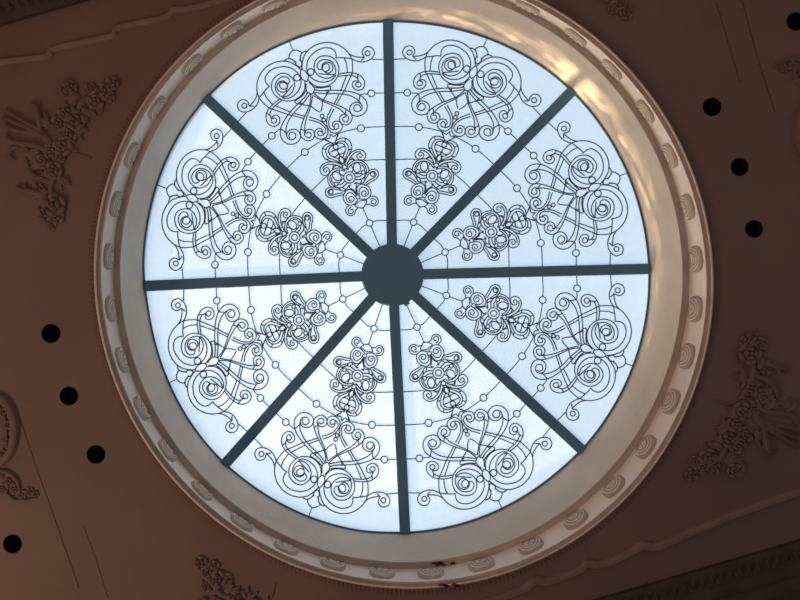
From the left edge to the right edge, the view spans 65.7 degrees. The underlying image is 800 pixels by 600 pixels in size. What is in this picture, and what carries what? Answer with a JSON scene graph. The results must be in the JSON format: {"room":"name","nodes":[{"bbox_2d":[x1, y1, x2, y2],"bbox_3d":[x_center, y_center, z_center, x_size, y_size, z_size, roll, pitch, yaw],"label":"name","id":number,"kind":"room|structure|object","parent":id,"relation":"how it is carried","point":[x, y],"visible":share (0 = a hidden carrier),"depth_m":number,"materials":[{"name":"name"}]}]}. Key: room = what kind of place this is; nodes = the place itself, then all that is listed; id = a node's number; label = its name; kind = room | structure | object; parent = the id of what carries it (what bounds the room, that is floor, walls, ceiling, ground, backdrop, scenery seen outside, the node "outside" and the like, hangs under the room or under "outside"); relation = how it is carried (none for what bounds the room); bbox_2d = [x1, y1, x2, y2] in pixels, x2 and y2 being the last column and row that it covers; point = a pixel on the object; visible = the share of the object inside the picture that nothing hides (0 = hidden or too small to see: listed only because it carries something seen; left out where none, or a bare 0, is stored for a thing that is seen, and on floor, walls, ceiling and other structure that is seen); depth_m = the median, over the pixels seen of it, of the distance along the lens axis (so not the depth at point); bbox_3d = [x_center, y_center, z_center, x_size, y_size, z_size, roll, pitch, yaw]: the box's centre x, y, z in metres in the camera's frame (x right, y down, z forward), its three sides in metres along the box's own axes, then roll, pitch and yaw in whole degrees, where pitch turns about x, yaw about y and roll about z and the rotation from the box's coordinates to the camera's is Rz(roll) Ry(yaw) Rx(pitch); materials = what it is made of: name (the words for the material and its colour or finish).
{"room":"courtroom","nodes":[
{"label":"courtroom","id":0,"kind":"room"},
{"bbox_2d":[0,0,799,599],"bbox_3d":[0.028,-0.185,6.000,13.861,0.001,10.220,0,-90,0],"label":"ceiling","id":1,"kind":"structure","parent":0,"point":[145,539],"depth_m":6.00,"materials":[{"name":"paint"}]},
{"bbox_2d":[3,535,21,553],"bbox_3d":[-3.750,2.361,6.098,0.184,0.203,0.184,0,-90,0],"label":"recessed light","id":2,"kind":"object","parent":1,"relation":"in","point":[12,544],"visible":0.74,"depth_m":6.09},
{"bbox_2d":[0,392,38,502],"bbox_3d":[-3.845,1.430,5.974,0.459,0.083,1.128,-15,-90,0],"label":"cartouche","id":3,"kind":"object","parent":1,"relation":"attached to","point":[9,478],"visible":1,"depth_m":5.97,"materials":[{"name":"brown paint"}]},
{"bbox_2d":[0,449,5,457],"bbox_3d":[-3.852,1.482,5.986,0.092,0.049,0.090,0,-90,0],"label":"flower","id":4,"kind":"object","parent":3,"relation":"on","point":[2,452],"depth_m":5.98,"materials":[{"name":"paint"}]},
{"bbox_2d":[0,469,6,479],"bbox_3d":[-3.842,1.686,5.983,0.110,0.059,0.108,0,-90,0],"label":"flower","id":5,"kind":"object","parent":3,"relation":"on","point":[3,472],"depth_m":5.97,"materials":[{"name":"paint"}]},
{"bbox_2d":[0,408,6,414],"bbox_3d":[-3.842,1.085,5.986,0.091,0.049,0.090,0,-90,0],"label":"flower","id":6,"kind":"object","parent":3,"relation":"on","point":[3,411],"depth_m":5.98,"materials":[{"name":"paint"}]},
{"bbox_2d":[0,483,8,493],"bbox_3d":[-3.833,1.818,5.983,0.109,0.059,0.109,0,-90,0],"label":"flower","id":7,"kind":"object","parent":3,"relation":"on","point":[4,487],"depth_m":5.97,"materials":[{"name":"paint"}]},
{"bbox_2d":[4,420,9,429],"bbox_3d":[-3.793,1.209,5.986,0.091,0.049,0.090,0,-90,0],"label":"flower","id":8,"kind":"object","parent":3,"relation":"on","point":[6,423],"depth_m":5.98,"materials":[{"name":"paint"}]},
{"bbox_2d":[2,475,14,486],"bbox_3d":[-3.775,1.740,5.980,0.128,0.069,0.127,0,-90,0],"label":"flower","id":9,"kind":"object","parent":3,"relation":"on","point":[9,480],"depth_m":5.97,"materials":[{"name":"paint"}]},
{"bbox_2d":[9,484,20,494],"bbox_3d":[-3.717,1.829,5.983,0.109,0.059,0.109,0,-90,0],"label":"flower","id":10,"kind":"object","parent":3,"relation":"on","point":[15,489],"depth_m":5.98,"materials":[{"name":"paint"}]},
{"bbox_2d":[16,489,26,499],"bbox_3d":[-3.658,1.879,5.985,0.100,0.054,0.100,0,-90,0],"label":"flower","id":11,"kind":"object","parent":3,"relation":"on","point":[21,494],"depth_m":5.98,"materials":[{"name":"paint"}]},
{"bbox_2d":[24,487,33,495],"bbox_3d":[-3.581,1.849,5.986,0.091,0.049,0.091,0,-90,0],"label":"flower","id":12,"kind":"object","parent":3,"relation":"on","point":[29,491],"depth_m":5.98,"materials":[{"name":"paint"}]},
{"bbox_2d":[32,491,38,497],"bbox_3d":[-3.522,1.878,5.989,0.073,0.040,0.072,0,-90,0],"label":"flower","id":13,"kind":"object","parent":3,"relation":"on","point":[35,494],"depth_m":5.98,"materials":[{"name":"paint"}]},
{"bbox_2d":[0,0,89,26],"bbox_3d":[-0.988,-3.659,5.851,12.387,0.302,0.329,-16,-90,0],"label":"trim","id":14,"kind":"structure","parent":1,"relation":"attached to","point":[11,11],"depth_m":5.93,"materials":[{"name":"brown wood"}]},
{"bbox_2d":[20,418,78,587],"bbox_3d":[-3.396,1.966,5.999,0.016,0.004,1.741,-19,-90,0],"label":"trim","id":15,"kind":"structure","parent":1,"relation":"attached to","point":[20,418],"depth_m":6.00,"materials":[{"name":"brown paint"}]},
{"bbox_2d":[41,324,60,342],"bbox_3d":[-3.377,0.324,6.098,0.186,0.203,0.186,0,-90,0],"label":"recessed light","id":16,"kind":"object","parent":1,"relation":"in","point":[50,333],"visible":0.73,"depth_m":6.12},
{"bbox_2d":[1,76,119,229],"bbox_3d":[-3.416,-1.558,5.965,0.949,0.124,1.608,22,-90,0],"label":"plaster spray","id":17,"kind":"object","parent":1,"relation":"attached to","point":[70,121],"visible":1,"depth_m":5.96,"materials":[{"name":"brown paint"}]},
{"bbox_2d":[59,387,77,404],"bbox_3d":[-3.203,0.929,6.098,0.182,0.203,0.182,0,-90,0],"label":"recessed light","id":18,"kind":"object","parent":1,"relation":"in","point":[68,395],"visible":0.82,"depth_m":6.12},
{"bbox_2d":[86,445,104,463],"bbox_3d":[-2.942,1.495,6.098,0.182,0.203,0.182,0,-90,0],"label":"recessed light","id":19,"kind":"object","parent":1,"relation":"in","point":[95,454],"visible":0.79,"depth_m":6.12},
{"bbox_2d":[84,527,107,597],"bbox_3d":[-2.936,2.538,5.999,0.016,0.004,0.725,-19,-90,0],"label":"trim","id":20,"kind":"structure","parent":1,"relation":"attached to","point":[84,527],"depth_m":6.00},
{"bbox_2d":[0,0,233,65],"bbox_3d":[-2.410,-2.729,5.984,8.286,0.038,0.222,-16,-90,0],"label":"trim","id":21,"kind":"structure","parent":1,"relation":"attached to","point":[203,5],"depth_m":5.97,"materials":[{"name":"paint"}]},
{"bbox_2d":[193,556,275,599],"bbox_3d":[-1.392,3.177,5.965,1.608,0.124,0.949,22,-90,0],"label":"plaster spray","id":22,"kind":"object","parent":1,"relation":"attached to","point":[215,578],"visible":1,"depth_m":5.97,"materials":[{"name":"brown paint"}]},
{"bbox_2d":[88,0,719,594],"bbox_3d":[0.037,-0.222,5.996,6.106,0.012,6.147,0,-90,0],"label":"trim","id":23,"kind":"structure","parent":1,"relation":"attached to","point":[243,2],"depth_m":5.99,"materials":[{"name":"paint"}]},
{"bbox_2d":[94,0,713,588],"bbox_3d":[0.037,-0.222,5.964,6.000,0.072,6.041,0,-90,0],"label":"trim","id":24,"kind":"structure","parent":1,"relation":"attached to","point":[254,1],"depth_m":5.94,"materials":[{"name":"paint"}]},
{"bbox_2d":[96,0,710,586],"bbox_3d":[0.037,-0.221,5.972,5.920,0.010,5.960,0,-90,0],"label":"trim","id":25,"kind":"structure","parent":24,"relation":"attached to","point":[212,33],"depth_m":5.97,"materials":[{"name":"paint"}]},
{"bbox_2d":[438,583,459,587],"bbox_3d":[0.469,2.727,5.925,0.219,0.005,0.047,0,-90,0],"label":"plaster","id":26,"kind":"object","parent":24,"relation":"attached to","point":[441,584],"visible":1,"depth_m":5.92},
{"bbox_2d":[599,0,632,19],"bbox_3d":[1.730,-3.471,5.965,1.608,0.124,0.949,29,-90,0],"label":"plaster spray","id":27,"kind":"object","parent":1,"relation":"attached to","point":[615,6],"visible":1,"depth_m":5.97,"materials":[{"name":"brown paint"}]},
{"bbox_2d":[480,487,799,599],"bbox_3d":[2.470,2.340,5.978,8.252,0.055,0.179,-19,-90,0],"label":"trim","id":28,"kind":"structure","parent":1,"relation":"attached to","point":[745,510],"depth_m":5.96,"materials":[{"name":"paint"}]},
{"bbox_2d":[703,98,720,115],"bbox_3d":[3.019,-1.868,6.098,0.180,0.203,0.180,0,-90,0],"label":"recessed light","id":29,"kind":"object","parent":1,"relation":"in","point":[711,106],"visible":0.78,"depth_m":6.11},
{"bbox_2d":[716,2,739,81],"bbox_3d":[3.175,-2.497,5.999,0.008,0.004,0.808,-17,-90,0],"label":"trim","id":30,"kind":"structure","parent":1,"relation":"attached to","point":[716,2],"depth_m":6.00,"materials":[{"name":"brown paint"}]},
{"bbox_2d":[731,158,748,175],"bbox_3d":[3.285,-1.287,6.098,0.174,0.203,0.174,0,-90,0],"label":"recessed light","id":31,"kind":"object","parent":1,"relation":"in","point":[739,166],"visible":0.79,"depth_m":6.10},
{"bbox_2d":[684,328,799,481],"bbox_3d":[3.454,1.152,5.965,0.949,0.124,1.608,22,-90,0],"label":"plaster spray","id":32,"kind":"object","parent":1,"relation":"attached to","point":[732,435],"visible":1,"depth_m":5.96,"materials":[{"name":"brown paint"}]},
{"bbox_2d":[745,220,762,237],"bbox_3d":[3.426,-0.687,6.098,0.172,0.203,0.172,0,-90,0],"label":"recessed light","id":33,"kind":"object","parent":1,"relation":"in","point":[753,228],"visible":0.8,"depth_m":6.10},
{"bbox_2d":[742,0,774,111],"bbox_3d":[3.461,-2.369,5.999,0.021,0.004,1.150,-16,-90,0],"label":"trim","id":34,"kind":"structure","parent":1,"relation":"attached to","point":[742,0],"depth_m":6.00,"materials":[{"name":"brown paint"}]},
{"bbox_2d":[775,57,799,154],"bbox_3d":[3.980,-1.817,5.974,0.459,0.083,1.128,-15,-90,0],"label":"cartouche","id":35,"kind":"object","parent":1,"relation":"attached to","point":[792,65],"visible":1,"depth_m":5.98,"materials":[{"name":"brown paint"}]},
{"bbox_2d":[775,62,781,68],"bbox_3d":[3.658,-2.265,5.989,0.073,0.040,0.072,0,-90,0],"label":"flower","id":36,"kind":"object","parent":35,"relation":"on","point":[778,65],"depth_m":5.98,"materials":[{"name":"paint"}]},
{"bbox_2d":[780,64,789,72],"bbox_3d":[3.717,-2.236,5.986,0.091,0.049,0.091,0,-90,0],"label":"flower","id":37,"kind":"object","parent":35,"relation":"on","point":[784,68],"depth_m":5.98,"materials":[{"name":"paint"}]},
{"bbox_2d":[787,60,797,70],"bbox_3d":[3.794,-2.266,5.985,0.100,0.054,0.100,0,-90,0],"label":"flower","id":38,"kind":"object","parent":35,"relation":"on","point":[792,65],"depth_m":5.98,"materials":[{"name":"paint"}]},
{"bbox_2d":[793,65,799,75],"bbox_3d":[3.852,-2.216,5.983,0.109,0.059,0.109,0,-90,0],"label":"flower","id":39,"kind":"object","parent":35,"relation":"on","point":[796,68],"depth_m":5.98,"materials":[{"name":"paint"}]},
{"bbox_2d":[786,12,799,30],"bbox_3d":[3.827,-2.695,6.098,0.178,0.203,0.178,0,-90,0],"label":"recessed light","id":40,"kind":"object","parent":1,"relation":"in","point":[793,20],"visible":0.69,"depth_m":6.10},
{"bbox_2d":[120,0,681,561],"bbox_3d":[0.013,-0.259,6.500,5.622,0.600,5.758,0,-90,0],"label":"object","id":41,"kind":"structure","parent":0,"point":[496,22],"depth_m":6.45,"materials":[{"name":"paint"}]},
{"bbox_2d":[103,243,114,269],"bbox_3d":[-2.857,-0.429,6.099,0.040,0.192,0.264,3,-90,0],"label":"medallion","id":42,"kind":"object","parent":41,"relation":"attached to","point":[108,254],"visible":1,"depth_m":6.07,"materials":[{"name":"paint"}]},
{"bbox_2d":[105,296,117,321],"bbox_3d":[-2.837,0.088,6.099,0.039,0.192,0.264,-8,-90,0],"label":"medallion","id":43,"kind":"object","parent":41,"relation":"attached to","point":[110,306],"visible":1,"depth_m":6.07,"materials":[{"name":"paint"}]},
{"bbox_2d":[109,191,122,216],"bbox_3d":[-2.787,-0.944,6.099,0.039,0.192,0.264,13,-90,0],"label":"medallion","id":44,"kind":"object","parent":41,"relation":"attached to","point":[116,201],"visible":1,"depth_m":6.07,"materials":[{"name":"paint"}]},
{"bbox_2d":[115,347,129,372],"bbox_3d":[-2.728,0.588,6.098,0.033,0.192,0.264,-17,-90,1],"label":"medallion","id":45,"kind":"object","parent":41,"relation":"attached to","point":[120,355],"visible":1,"depth_m":6.07,"materials":[{"name":"paint"}]},
{"bbox_2d":[124,142,140,167],"bbox_3d":[-2.632,-1.425,6.098,0.033,0.192,0.264,23,-90,1],"label":"medallion","id":46,"kind":"object","parent":41,"relation":"attached to","point":[131,155],"visible":1,"depth_m":6.07,"materials":[{"name":"paint"}]},
{"bbox_2d":[133,396,150,420],"bbox_3d":[-2.538,1.063,6.099,0.033,0.192,0.264,-27,-90,1],"label":"medallion","id":47,"kind":"object","parent":41,"relation":"attached to","point":[138,402],"visible":1,"depth_m":6.07,"materials":[{"name":"paint"}]},
{"bbox_2d":[148,96,166,119],"bbox_3d":[-2.387,-1.887,6.099,0.033,0.192,0.264,34,-90,-1],"label":"medallion","id":48,"kind":"object","parent":41,"relation":"attached to","point":[159,103],"visible":1,"depth_m":6.07,"materials":[{"name":"paint"}]},
{"bbox_2d":[158,439,177,461],"bbox_3d":[-2.285,1.478,6.099,0.033,0.192,0.264,-36,-90,0],"label":"medallion","id":49,"kind":"object","parent":41,"relation":"attached to","point":[163,445],"visible":1,"depth_m":6.07,"materials":[{"name":"paint"}]},
{"bbox_2d":[181,53,202,75],"bbox_3d":[-2.048,-2.314,6.099,0.040,0.192,0.264,45,-90,0],"label":"medallion","id":50,"kind":"object","parent":41,"relation":"attached to","point":[196,59],"visible":1,"depth_m":6.07,"materials":[{"name":"paint"}]},
{"bbox_2d":[191,480,212,500],"bbox_3d":[-1.945,1.869,6.099,0.264,0.192,0.033,44,-91,0],"label":"medallion","id":51,"kind":"object","parent":41,"relation":"attached to","point":[197,486],"visible":1,"depth_m":6.07,"materials":[{"name":"paint"}]},
{"bbox_2d":[220,21,242,39],"bbox_3d":[-1.657,-2.652,6.098,0.264,0.191,0.047,-34,-90,0],"label":"medallion","id":52,"kind":"object","parent":41,"relation":"attached to","point":[233,28],"visible":1,"depth_m":6.07,"materials":[{"name":"paint"}]},
{"bbox_2d":[230,513,253,531],"bbox_3d":[-1.554,2.187,6.099,0.264,0.192,0.033,34,-91,0],"label":"medallion","id":53,"kind":"object","parent":41,"relation":"attached to","point":[236,519],"visible":1,"depth_m":6.07,"materials":[{"name":"paint"}]},
{"bbox_2d":[145,115,362,279],"bbox_3d":[-1.573,-1.217,6.856,2.522,0.277,2.011,-3,-90,0],"label":"glass panel","id":54,"kind":"object","parent":41,"relation":"attached to","point":[215,192],"visible":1,"depth_m":6.81,"materials":[{"name":"white glass"}]},
{"bbox_2d":[146,282,363,436],"bbox_3d":[-1.517,0.757,6.861,2.525,0.267,2.056,0,-90,0],"label":"glass panel","id":55,"kind":"object","parent":41,"relation":"attached to","point":[196,346],"visible":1,"depth_m":6.81,"materials":[{"name":"white glass"}]},
{"bbox_2d":[262,0,286,12],"bbox_3d":[-1.234,-2.902,6.098,0.264,0.190,0.054,-25,-90,0],"label":"medallion","id":56,"kind":"object","parent":41,"relation":"attached to","point":[274,4],"visible":1,"depth_m":6.07,"materials":[{"name":"paint"}]},
{"bbox_2d":[274,539,298,555],"bbox_3d":[-1.117,2.432,6.099,0.264,0.192,0.033,25,-90,0],"label":"medallion","id":57,"kind":"object","parent":41,"relation":"attached to","point":[282,546],"visible":1,"depth_m":6.07,"materials":[{"name":"paint"}]},
{"bbox_2d":[224,24,385,246],"bbox_3d":[-1.106,-1.732,6.856,2.036,0.277,2.602,0,-90,0],"label":"glass panel","id":58,"kind":"object","parent":41,"relation":"attached to","point":[296,67],"visible":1,"depth_m":6.80,"materials":[{"name":"white glass"}]},
{"bbox_2d":[244,305,398,530],"bbox_3d":[-0.319,1.470,6.856,1.964,0.277,2.565,41,-90,0],"label":"glass panel","id":59,"kind":"object","parent":41,"relation":"attached to","point":[285,431],"visible":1,"depth_m":6.81,"materials":[{"name":"white glass"}]},
{"bbox_2d":[320,557,345,570],"bbox_3d":[-0.657,2.595,6.099,0.264,0.192,0.038,15,-90,0],"label":"medallion","id":60,"kind":"object","parent":41,"relation":"attached to","point":[328,563],"visible":1,"depth_m":6.07,"materials":[{"name":"paint"}]},
{"bbox_2d":[369,567,394,578],"bbox_3d":[-0.175,2.679,6.099,0.264,0.191,0.044,6,-90,0],"label":"medallion","id":61,"kind":"object","parent":41,"relation":"attached to","point":[377,572],"visible":1,"depth_m":6.07,"materials":[{"name":"paint"}]},
{"bbox_2d":[143,19,650,533],"bbox_3d":[-0.041,-0.250,6.873,5.535,0.355,5.591,0,-90,0],"label":"frame","id":62,"kind":"object","parent":41,"relation":"attached to","point":[392,274],"visible":1,"depth_m":6.81,"materials":[{"name":"paint"}]},
{"bbox_2d":[394,23,560,245],"bbox_3d":[0.885,-1.766,6.856,2.033,0.277,2.600,0,-90,0],"label":"glass panel","id":63,"kind":"object","parent":62,"relation":"in","point":[411,99],"visible":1,"depth_m":6.82,"materials":[{"name":"white glass"}]},
{"bbox_2d":[421,112,647,267],"bbox_3d":[1.657,-0.660,6.856,1.958,0.277,2.606,44,-90,0],"label":"glass panel","id":64,"kind":"object","parent":62,"relation":"in","point":[506,187],"visible":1,"depth_m":6.82,"materials":[{"name":"white glass"}]},
{"bbox_2d":[113,0,688,568],"bbox_3d":[0.013,-0.259,6.201,5.762,0.010,5.898,0,-90,0],"label":"trim","id":65,"kind":"structure","parent":41,"relation":"attached to","point":[129,185],"depth_m":6.20,"materials":[{"name":"paint"}]},
{"bbox_2d":[101,0,705,581],"bbox_3d":[0.037,-0.247,6.085,5.829,0.230,5.922,0,-90,0],"label":"trim","id":66,"kind":"structure","parent":41,"relation":"attached to","point":[662,422],"depth_m":6.06,"materials":[{"name":"paint"}]},
{"bbox_2d":[418,567,443,578],"bbox_3d":[0.305,2.681,6.099,0.264,0.191,0.051,-4,-90,0],"label":"medallion","id":67,"kind":"object","parent":41,"relation":"attached to","point":[429,572],"visible":1,"depth_m":6.07,"materials":[{"name":"paint"}]},
{"bbox_2d":[431,561,455,565],"bbox_3d":[0.434,2.636,6.194,0.247,0.005,0.049,0,-90,0],"label":"plaster","id":68,"kind":"object","parent":41,"relation":"attached to","point":[439,562],"visible":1,"depth_m":6.19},
{"bbox_2d":[468,556,494,571],"bbox_3d":[0.800,2.596,6.099,0.264,0.190,0.058,-14,-90,0],"label":"medallion","id":69,"kind":"object","parent":41,"relation":"attached to","point":[484,563],"visible":1,"depth_m":6.07,"materials":[{"name":"paint"}]},
{"bbox_2d":[399,300,571,530],"bbox_3d":[0.954,1.217,6.862,2.051,0.266,2.631,0,-90,0],"label":"glass panel","id":70,"kind":"object","parent":41,"relation":"attached to","point":[487,417],"visible":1,"depth_m":6.82,"materials":[{"name":"white glass"}]},
{"bbox_2d":[516,0,539,15],"bbox_3d":[1.253,-2.880,6.098,0.264,0.189,0.062,26,-90,0],"label":"medallion","id":71,"kind":"object","parent":41,"relation":"attached to","point":[525,6],"visible":1,"depth_m":6.06,"materials":[{"name":"paint"}]},
{"bbox_2d":[518,536,543,554],"bbox_3d":[1.286,2.417,6.099,0.264,0.188,0.066,-25,-90,0],"label":"medallion","id":72,"kind":"object","parent":41,"relation":"attached to","point":[532,545],"visible":1,"depth_m":6.08,"materials":[{"name":"paint"}]},
{"bbox_2d":[419,275,646,444],"bbox_3d":[1.428,0.664,6.856,2.647,0.277,2.005,0,-90,0],"label":"glass panel","id":73,"kind":"object","parent":41,"relation":"attached to","point":[584,289],"visible":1,"depth_m":6.82,"materials":[{"name":"white glass"}]},
{"bbox_2d":[563,508,587,529],"bbox_3d":[1.728,2.155,6.099,0.264,0.186,0.073,-35,-90,0],"label":"medallion","id":74,"kind":"object","parent":41,"relation":"attached to","point":[575,519],"visible":1,"depth_m":6.08,"materials":[{"name":"paint"}]},
{"bbox_2d":[564,28,586,46],"bbox_3d":[1.726,-2.586,6.098,0.264,0.190,0.055,37,-90,0],"label":"medallion","id":75,"kind":"object","parent":41,"relation":"attached to","point":[572,34],"visible":1,"depth_m":6.06,"materials":[{"name":"paint"}]},
{"bbox_2d":[601,59,621,80],"bbox_3d":[2.083,-2.266,6.098,0.046,0.191,0.264,-44,-90,0],"label":"medallion","id":76,"kind":"object","parent":41,"relation":"attached to","point":[610,67],"visible":1,"depth_m":6.07,"materials":[{"name":"paint"}]},
{"bbox_2d":[601,474,624,497],"bbox_3d":[2.099,1.833,6.099,0.077,0.185,0.264,45,-90,0],"label":"medallion","id":77,"kind":"object","parent":41,"relation":"attached to","point":[616,483],"visible":1,"depth_m":6.08,"materials":[{"name":"paint"}]},
{"bbox_2d":[635,99,654,123],"bbox_3d":[2.409,-1.851,6.099,0.033,0.192,0.264,-34,-90,1],"label":"medallion","id":78,"kind":"object","parent":41,"relation":"attached to","point":[643,108],"visible":1,"depth_m":6.07,"materials":[{"name":"paint"}]},
{"bbox_2d":[634,434,656,458],"bbox_3d":[2.415,1.444,6.099,0.080,0.184,0.264,35,-90,0],"label":"medallion","id":79,"kind":"object","parent":41,"relation":"attached to","point":[647,444],"visible":1,"depth_m":6.08,"materials":[{"name":"paint"}]},
{"bbox_2d":[661,143,677,167],"bbox_3d":[2.649,-1.417,6.099,0.042,0.192,0.264,-24,-90,0],"label":"medallion","id":80,"kind":"object","parent":41,"relation":"attached to","point":[668,152],"visible":1,"depth_m":6.07,"materials":[{"name":"paint"}]},
{"bbox_2d":[660,389,680,414],"bbox_3d":[2.662,0.999,6.099,0.079,0.184,0.264,24,-90,0],"label":"medallion","id":81,"kind":"object","parent":41,"relation":"attached to","point":[670,402],"visible":1,"depth_m":6.08,"materials":[{"name":"paint"}]},
{"bbox_2d":[677,343,694,369],"bbox_3d":[2.817,0.553,6.099,0.077,0.185,0.264,15,-90,0],"label":"medallion","id":82,"kind":"object","parent":41,"relation":"attached to","point":[687,353],"visible":1,"depth_m":6.08,"materials":[{"name":"paint"}]},
{"bbox_2d":[679,194,694,219],"bbox_3d":[2.823,-0.914,6.099,0.053,0.190,0.264,-14,-90,0],"label":"medallion","id":83,"kind":"object","parent":41,"relation":"attached to","point":[687,206],"visible":1,"depth_m":6.08,"materials":[{"name":"paint"}]},
{"bbox_2d":[687,296,702,322],"bbox_3d":[2.899,0.090,6.099,0.071,0.187,0.264,5,-90,0],"label":"medallion","id":84,"kind":"object","parent":41,"relation":"attached to","point":[695,305],"visible":1,"depth_m":6.08,"materials":[{"name":"paint"}]},
{"bbox_2d":[689,246,702,271],"bbox_3d":[2.905,-0.404,6.099,0.063,0.189,0.264,-4,-90,0],"label":"medallion","id":85,"kind":"object","parent":41,"relation":"attached to","point":[695,253],"visible":1,"depth_m":6.07,"materials":[{"name":"paint"}]},
{"bbox_2d":[784,595,799,599],"bbox_3d":[1.095,3.465,3.610,12.387,4.220,0.001,-16,-90,0],"label":"wall","id":86,"kind":"structure","parent":0,"point":[798,596],"depth_m":5.68,"materials":[{"name":"brown wood"}]},
{"bbox_2d":[592,539,799,599],"bbox_3d":[1.049,3.307,5.851,12.387,0.302,0.329,-16,-90,0],"label":"trim","id":87,"kind":"structure","parent":86,"relation":"attached to","point":[772,573],"depth_m":5.88,"materials":[{"name":"brown wood"}]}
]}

